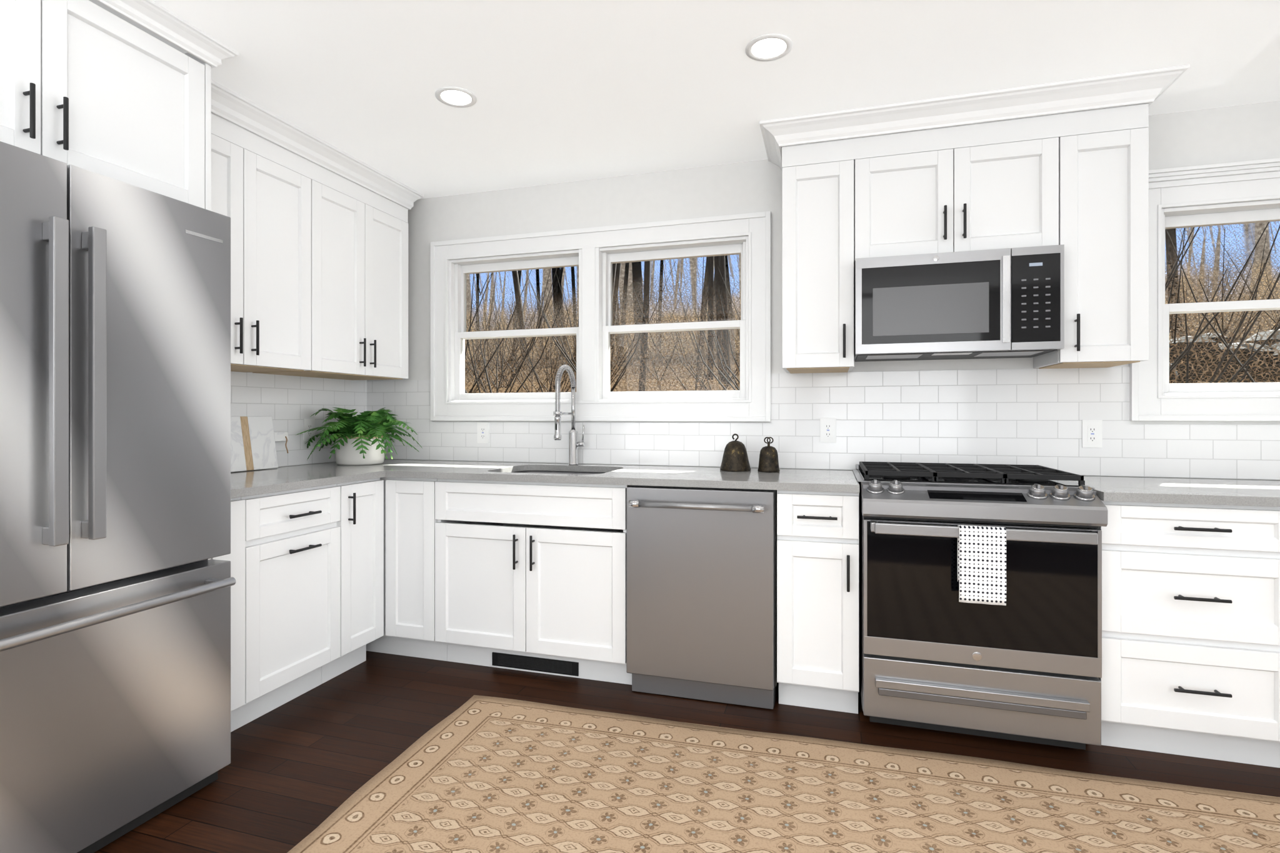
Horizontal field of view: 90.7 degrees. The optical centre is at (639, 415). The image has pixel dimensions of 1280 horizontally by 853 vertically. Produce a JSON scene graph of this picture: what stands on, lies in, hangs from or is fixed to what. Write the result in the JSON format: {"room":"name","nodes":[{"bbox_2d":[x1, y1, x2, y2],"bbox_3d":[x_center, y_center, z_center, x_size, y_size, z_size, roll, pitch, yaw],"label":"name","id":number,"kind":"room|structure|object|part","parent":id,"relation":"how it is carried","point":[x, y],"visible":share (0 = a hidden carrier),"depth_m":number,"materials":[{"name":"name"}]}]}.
{"room":"kitchen","nodes":[
{"label":"kitchen","id":0,"kind":"room"},
{"bbox_2d":[230,371,366,467],"bbox_3d":[-2.367,-0.042,1.423,0.148,2.395,4.840,0,0,17],"label":"wall","id":1,"kind":"structure","parent":0,"point":[288,404],"depth_m":3.21,"materials":[{"name":"white tile"}]},
{"bbox_2d":[211,81,326,374],"bbox_3d":[-1.747,-0.721,2.605,0.372,1.035,0.737,0,0,17],"label":"upper cabinet","id":2,"kind":"object","parent":1,"relation":"attached to","point":[319,272],"depth_m":2.65,"materials":[{"name":"white paint"}]},
{"bbox_2d":[303,418,314,441],"bbox_3d":[-1.725,0.076,3.295,0.007,0.116,0.072,0,0,17],"label":"electrical outlet","id":3,"kind":"object","parent":1,"relation":"attached to","point":[309,424],"visible":0.9,"depth_m":3.29,"materials":[{"name":"white plastic"}]},
{"bbox_2d":[283,144,413,379],"bbox_3d":[-1.568,-0.721,3.201,0.372,1.035,0.745,0,0,17],"label":"upper cabinet","id":4,"kind":"object","parent":1,"relation":"attached to","point":[367,231],"depth_m":3.18,"materials":[{"name":"white paint"}]},
{"bbox_2d":[88,0,1279,199],"bbox_3d":[0.480,-1.289,0.643,6.050,0.100,4.980,0,0,17],"label":"ceiling","id":5,"kind":"structure","parent":0,"point":[570,90],"depth_m":2.24,"materials":[{"name":"white paint"}]},
{"bbox_2d":[435,86,476,107],"bbox_3d":[-0.715,-1.236,2.457,0.156,0.006,0.156,0,0,17],"label":"recessed light","id":6,"kind":"object","parent":5,"relation":"in","point":[456,97],"visible":1,"depth_m":2.45,"materials":[{"name":"white paint"}]},
{"bbox_2d":[745,33,792,61],"bbox_3d":[0.434,-1.236,2.127,0.156,0.006,0.156,0,0,17],"label":"recessed light","id":7,"kind":"object","parent":5,"relation":"in","point":[769,47],"visible":1,"depth_m":2.12,"materials":[{"name":"white paint"}]},
{"bbox_2d":[93,650,1279,852],"bbox_3d":[0.480,1.206,0.643,6.050,0.100,4.980,0,0,17],"label":"floor","id":8,"kind":"structure","parent":0,"point":[296,772],"depth_m":2.22,"materials":[{"name":"brown wood"}]},
{"bbox_2d":[0,141,235,852],"bbox_3d":[-1.756,0.263,1.677,0.833,1.785,0.894,0,0,17],"label":"refrigerator","id":9,"kind":"object","parent":8,"relation":"on","point":[116,584],"visible":1,"depth_m":1.66,"materials":[{"name":"silver metal"}]},
{"bbox_3d":[-1.534,-0.095,1.376,0.090,1.069,0.444,0,0,17],"label":"door","id":10,"kind":"part","parent":9,"relation":"part of","materials":[{"name":"silver metal"}]},
{"bbox_3d":[-1.417,-0.081,1.529,0.048,0.790,0.032,0,0,17],"label":"door handle","id":11,"kind":"part","parent":9,"relation":"part of","materials":[{"name":"silver metal"}]},
{"bbox_3d":[-1.392,-0.081,1.610,0.048,0.790,0.032,0,0,17],"label":"door handle","id":12,"kind":"part","parent":9,"relation":"part of","materials":[{"name":"silver metal"}]},
{"bbox_2d":[0,558,235,852],"bbox_3d":[-1.435,0.784,1.581,0.162,0.644,0.894,0,0,17],"label":"freezer","id":13,"kind":"object","parent":9,"relation":"in","point":[115,695],"depth_m":1.67,"materials":[{"name":"silver metal"}]},
{"bbox_3d":[-1.405,-0.095,1.807,0.090,1.069,0.444,0,0,17],"label":"door","id":14,"kind":"part","parent":9,"relation":"part of","materials":[{"name":"silver metal"}]},
{"bbox_2d":[0,0,238,559],"bbox_3d":[-1.855,-0.042,1.721,0.672,2.394,1.123,0,0,17],"label":"upper cabinet","id":15,"kind":"object","parent":8,"relation":"on","point":[89,85],"visible":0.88,"depth_m":1.84,"materials":[{"name":"white paint"}]},
{"bbox_2d":[211,478,383,732],"bbox_3d":[-1.595,0.721,2.621,0.652,0.869,0.856,0,0,17],"label":"base cabinet","id":16,"kind":"object","parent":8,"relation":"on","point":[307,593],"visible":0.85,"depth_m":2.50,"materials":[{"name":"white paint"}]},
{"bbox_2d":[230,464,383,498],"bbox_3d":[-1.603,0.270,2.600,0.638,0.030,0.810,0,0,17],"label":"countertop","id":17,"kind":"structure","parent":16,"relation":"on","point":[248,483],"depth_m":2.64,"materials":[{"name":"grey stone"}]},
{"bbox_2d":[230,416,288,472],"bbox_3d":[-1.811,0.129,2.905,0.052,0.249,0.469,0,0,17],"label":"serving board","id":18,"kind":"object","parent":17,"relation":"on","point":[254,439],"visible":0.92,"depth_m":2.94,"materials":[{"name":"white stone"}]},
{"bbox_2d":[366,476,447,661],"bbox_3d":[-1.271,0.721,3.295,0.886,0.869,0.616,0,0,17],"label":"base cabinet","id":19,"kind":"object","parent":8,"relation":"on","point":[410,520],"visible":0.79,"depth_m":2.93,"materials":[{"name":"white paint"}]},
{"bbox_2d":[435,478,631,684],"bbox_3d":[-0.413,0.721,3.019,0.913,0.869,0.652,0,0,17],"label":"base cabinet","id":20,"kind":"object","parent":8,"relation":"on","point":[530,576],"visible":0.92,"depth_m":2.74,"materials":[{"name":"white paint"}]},
{"bbox_2d":[311,459,859,493],"bbox_3d":[-0.401,0.270,3.007,2.708,0.030,0.659,0,0,17],"label":"countertop","id":21,"kind":"structure","parent":20,"relation":"on","point":[786,479],"depth_m":2.75,"materials":[{"name":"grey stone"}]},
{"bbox_2d":[296,407,421,465],"bbox_3d":[-1.405,0.105,3.307,0.594,0.297,0.637,0,0,17],"label":"fern","id":22,"kind":"object","parent":21,"relation":"on","point":[359,439],"visible":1,"depth_m":3.22,"materials":[{"name":"green plant"}]},
{"bbox_2d":[514,470,605,474],"bbox_3d":[-0.392,0.387,2.997,0.592,0.200,0.472,0,0,17],"label":"undermount sink","id":23,"kind":"object","parent":21,"relation":"in","point":[563,472],"visible":0.06,"depth_m":3.23,"materials":[{"name":"silver metal"}]},
{"bbox_2d":[553,364,584,464],"bbox_3d":[-0.355,-0.001,3.176,0.092,0.510,0.244,0,0,17],"label":"pull-down faucet","id":24,"kind":"object","parent":21,"relation":"on","point":[574,444],"visible":1,"depth_m":3.25,"materials":[{"name":"silver metal"}]},
{"bbox_2d":[720,433,751,471],"bbox_3d":[0.442,0.169,2.930,0.144,0.170,0.144,0,0,17],"label":"bell","id":25,"kind":"object","parent":21,"relation":"on","point":[735,457],"visible":1,"depth_m":2.88,"materials":[{"name":"brown metal"}]},
{"bbox_2d":[757,436,779,472],"bbox_3d":[0.584,0.176,2.867,0.100,0.156,0.100,0,0,17],"label":"bell","id":26,"kind":"object","parent":21,"relation":"on","point":[768,461],"visible":1,"depth_m":2.83,"materials":[{"name":"brown metal"}]},
{"bbox_2d":[626,485,778,709],"bbox_3d":[0.307,0.721,2.767,0.604,0.868,0.690,0,0,17],"label":"dishwasher","id":27,"kind":"object","parent":8,"relation":"on","point":[701,593],"visible":0.83,"depth_m":2.50,"materials":[{"name":"silver metal"}]},
{"bbox_3d":[0.217,0.354,2.469,0.532,0.029,0.068,0,0,17],"label":"handle","id":28,"kind":"part","parent":27,"relation":"part of","materials":[{"name":"silver metal"}]},
{"bbox_2d":[287,695,1279,852],"bbox_3d":[0.683,1.151,0.812,3.583,0.008,2.772,0,0,15],"label":"oriental rug","id":29,"kind":"object","parent":8,"relation":"on","point":[474,774],"visible":1,"depth_m":1.88,"materials":[{"name":"beige carpet"}]},
{"bbox_2d":[776,490,859,713],"bbox_3d":[0.754,0.721,2.670,0.302,0.869,0.652,0,0,17],"label":"base cabinet","id":30,"kind":"object","parent":8,"relation":"on","point":[817,599],"visible":1,"depth_m":2.40,"materials":[{"name":"white paint"}]},
{"bbox_2d":[852,461,1107,749],"bbox_3d":[1.255,0.683,2.475,0.778,0.944,0.721,0,0,17],"label":"gas range","id":31,"kind":"object","parent":8,"relation":"on","point":[1024,664],"visible":1,"depth_m":2.20,"materials":[{"name":"silver metal"}]},
{"bbox_2d":[957,525,1006,605],"bbox_3d":[1.156,0.504,2.138,0.142,0.258,0.037,0,0,17],"label":"towel","id":32,"kind":"object","parent":31,"relation":"hanging from","point":[981,564],"visible":1,"depth_m":2.12,"materials":[{"name":"fabric"}]},
{"bbox_2d":[862,517,1101,678],"bbox_3d":[1.169,0.624,2.186,0.744,0.489,0.118,0,0,17],"label":"oven","id":33,"kind":"object","parent":31,"relation":"in","point":[1049,625],"depth_m":2.18,"materials":[{"name":"silver metal"}]},
{"bbox_3d":[1.176,0.989,2.209,0.744,0.214,0.070,0,0,17],"label":"drawer","id":34,"kind":"part","parent":31,"relation":"part of","materials":[{"name":"silver metal"}]},
{"bbox_2d":[1096,500,1279,768],"bbox_3d":[1.893,0.721,2.329,0.540,0.869,0.652,0,0,17],"label":"base cabinet","id":35,"kind":"object","parent":8,"relation":"on","point":[1190,630],"visible":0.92,"depth_m":2.07,"materials":[{"name":"white paint"}]},
{"bbox_3d":[2.991,0.721,2.019,1.739,0.869,0.616,0,0,17],"label":"base cabinet","id":36,"kind":"object","parent":8,"relation":"on","visible":0},
{"bbox_2d":[1070,475,1279,506],"bbox_3d":[2.729,0.270,2.082,2.282,0.030,0.636,0,0,17],"label":"countertop","id":37,"kind":"structure","parent":36,"relation":"on","point":[1222,492],"depth_m":2.15,"materials":[{"name":"grey stone"}]},
{"bbox_2d":[366,100,1279,480],"bbox_3d":[1.173,-0.042,2.958,6.050,2.395,0.148,0,0,17],"label":"wall","id":38,"kind":"structure","parent":0,"point":[1013,410],"depth_m":2.95,"materials":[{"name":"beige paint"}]},
{"bbox_2d":[477,422,489,443],"bbox_3d":[-0.866,0.096,3.487,0.072,0.116,0.007,0,0,17],"label":"electrical outlet","id":39,"kind":"object","parent":38,"relation":"attached to","point":[483,432],"visible":1,"depth_m":3.48,"materials":[{"name":"white plastic"}]},
{"bbox_2d":[430,211,771,421],"bbox_3d":[-0.256,-0.474,3.373,1.888,1.008,0.164,0,0,17],"label":"window","id":40,"kind":"structure","parent":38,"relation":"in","point":[594,254],"depth_m":3.30,"materials":[{"name":"white paint"}]},
{"bbox_2d":[776,111,859,373],"bbox_3d":[0.797,-0.721,2.827,0.296,1.035,0.327,0,0,17],"label":"upper cabinet","id":41,"kind":"object","parent":38,"relation":"attached to","point":[820,180],"depth_m":2.67,"materials":[{"name":"white paint"}]},
{"bbox_2d":[820,418,836,442],"bbox_3d":[0.882,0.070,2.963,0.072,0.116,0.007,0,0,17],"label":"electrical outlet","id":42,"kind":"object","parent":38,"relation":"attached to","point":[827,430],"visible":1,"depth_m":2.96,"materials":[{"name":"white plastic"}]},
{"bbox_2d":[859,84,1064,258],"bbox_3d":[1.295,-0.942,2.678,0.741,0.592,0.327,0,0,17],"label":"upper cabinet","id":43,"kind":"object","parent":38,"relation":"attached to","point":[997,185],"depth_m":2.51,"materials":[{"name":"white paint"}]},
{"bbox_2d":[854,244,1064,361],"bbox_3d":[1.286,-0.443,2.646,0.739,0.393,0.393,0,0,17],"label":"microwave","id":44,"kind":"object","parent":43,"relation":"attached to","point":[1000,303],"visible":0.98,"depth_m":2.47,"materials":[{"name":"silver metal"}]},
{"bbox_3d":[1.151,-0.445,2.503,0.562,0.389,0.042,0,0,17],"label":"door","id":45,"kind":"part","parent":44,"relation":"part of","materials":[{"name":"silver metal"}]},
{"bbox_3d":[1.508,-0.445,2.402,0.174,0.389,0.030,0,0,17],"label":"control panel","id":46,"kind":"part","parent":44,"relation":"part of","materials":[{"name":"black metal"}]},
{"bbox_2d":[1081,420,1102,448],"bbox_3d":[1.903,0.078,2.658,0.072,0.116,0.007,0,0,17],"label":"electrical outlet","id":47,"kind":"object","parent":38,"relation":"attached to","point":[1092,433],"visible":1,"depth_m":2.66,"materials":[{"name":"white plastic"}]},
{"bbox_2d":[1033,74,1156,368],"bbox_3d":[1.790,-0.721,2.530,0.288,1.035,0.327,0,0,17],"label":"upper cabinet","id":48,"kind":"object","parent":38,"relation":"attached to","point":[1077,183],"depth_m":2.38,"materials":[{"name":"white paint"}]},
{"bbox_2d":[1128,158,1279,421],"bbox_3d":[2.527,-0.486,2.524,1.040,1.018,0.194,0,0,17],"label":"window","id":49,"kind":"structure","parent":38,"relation":"in","point":[1247,192],"depth_m":2.56,"materials":[{"name":"white paint"}]},
{"label":"outside","id":50,"kind":"structure","parent":0,"visible":0},
{"bbox_2d":[465,221,1279,393],"bbox_3d":[5.083,-6.819,9.620,48.000,16.050,14.859,0,0,17],"label":"scenery","id":51,"kind":"structure","parent":50,"point":[1220,365],"depth_m":7.62,"materials":[{"name":"brown plant"}]}
]}

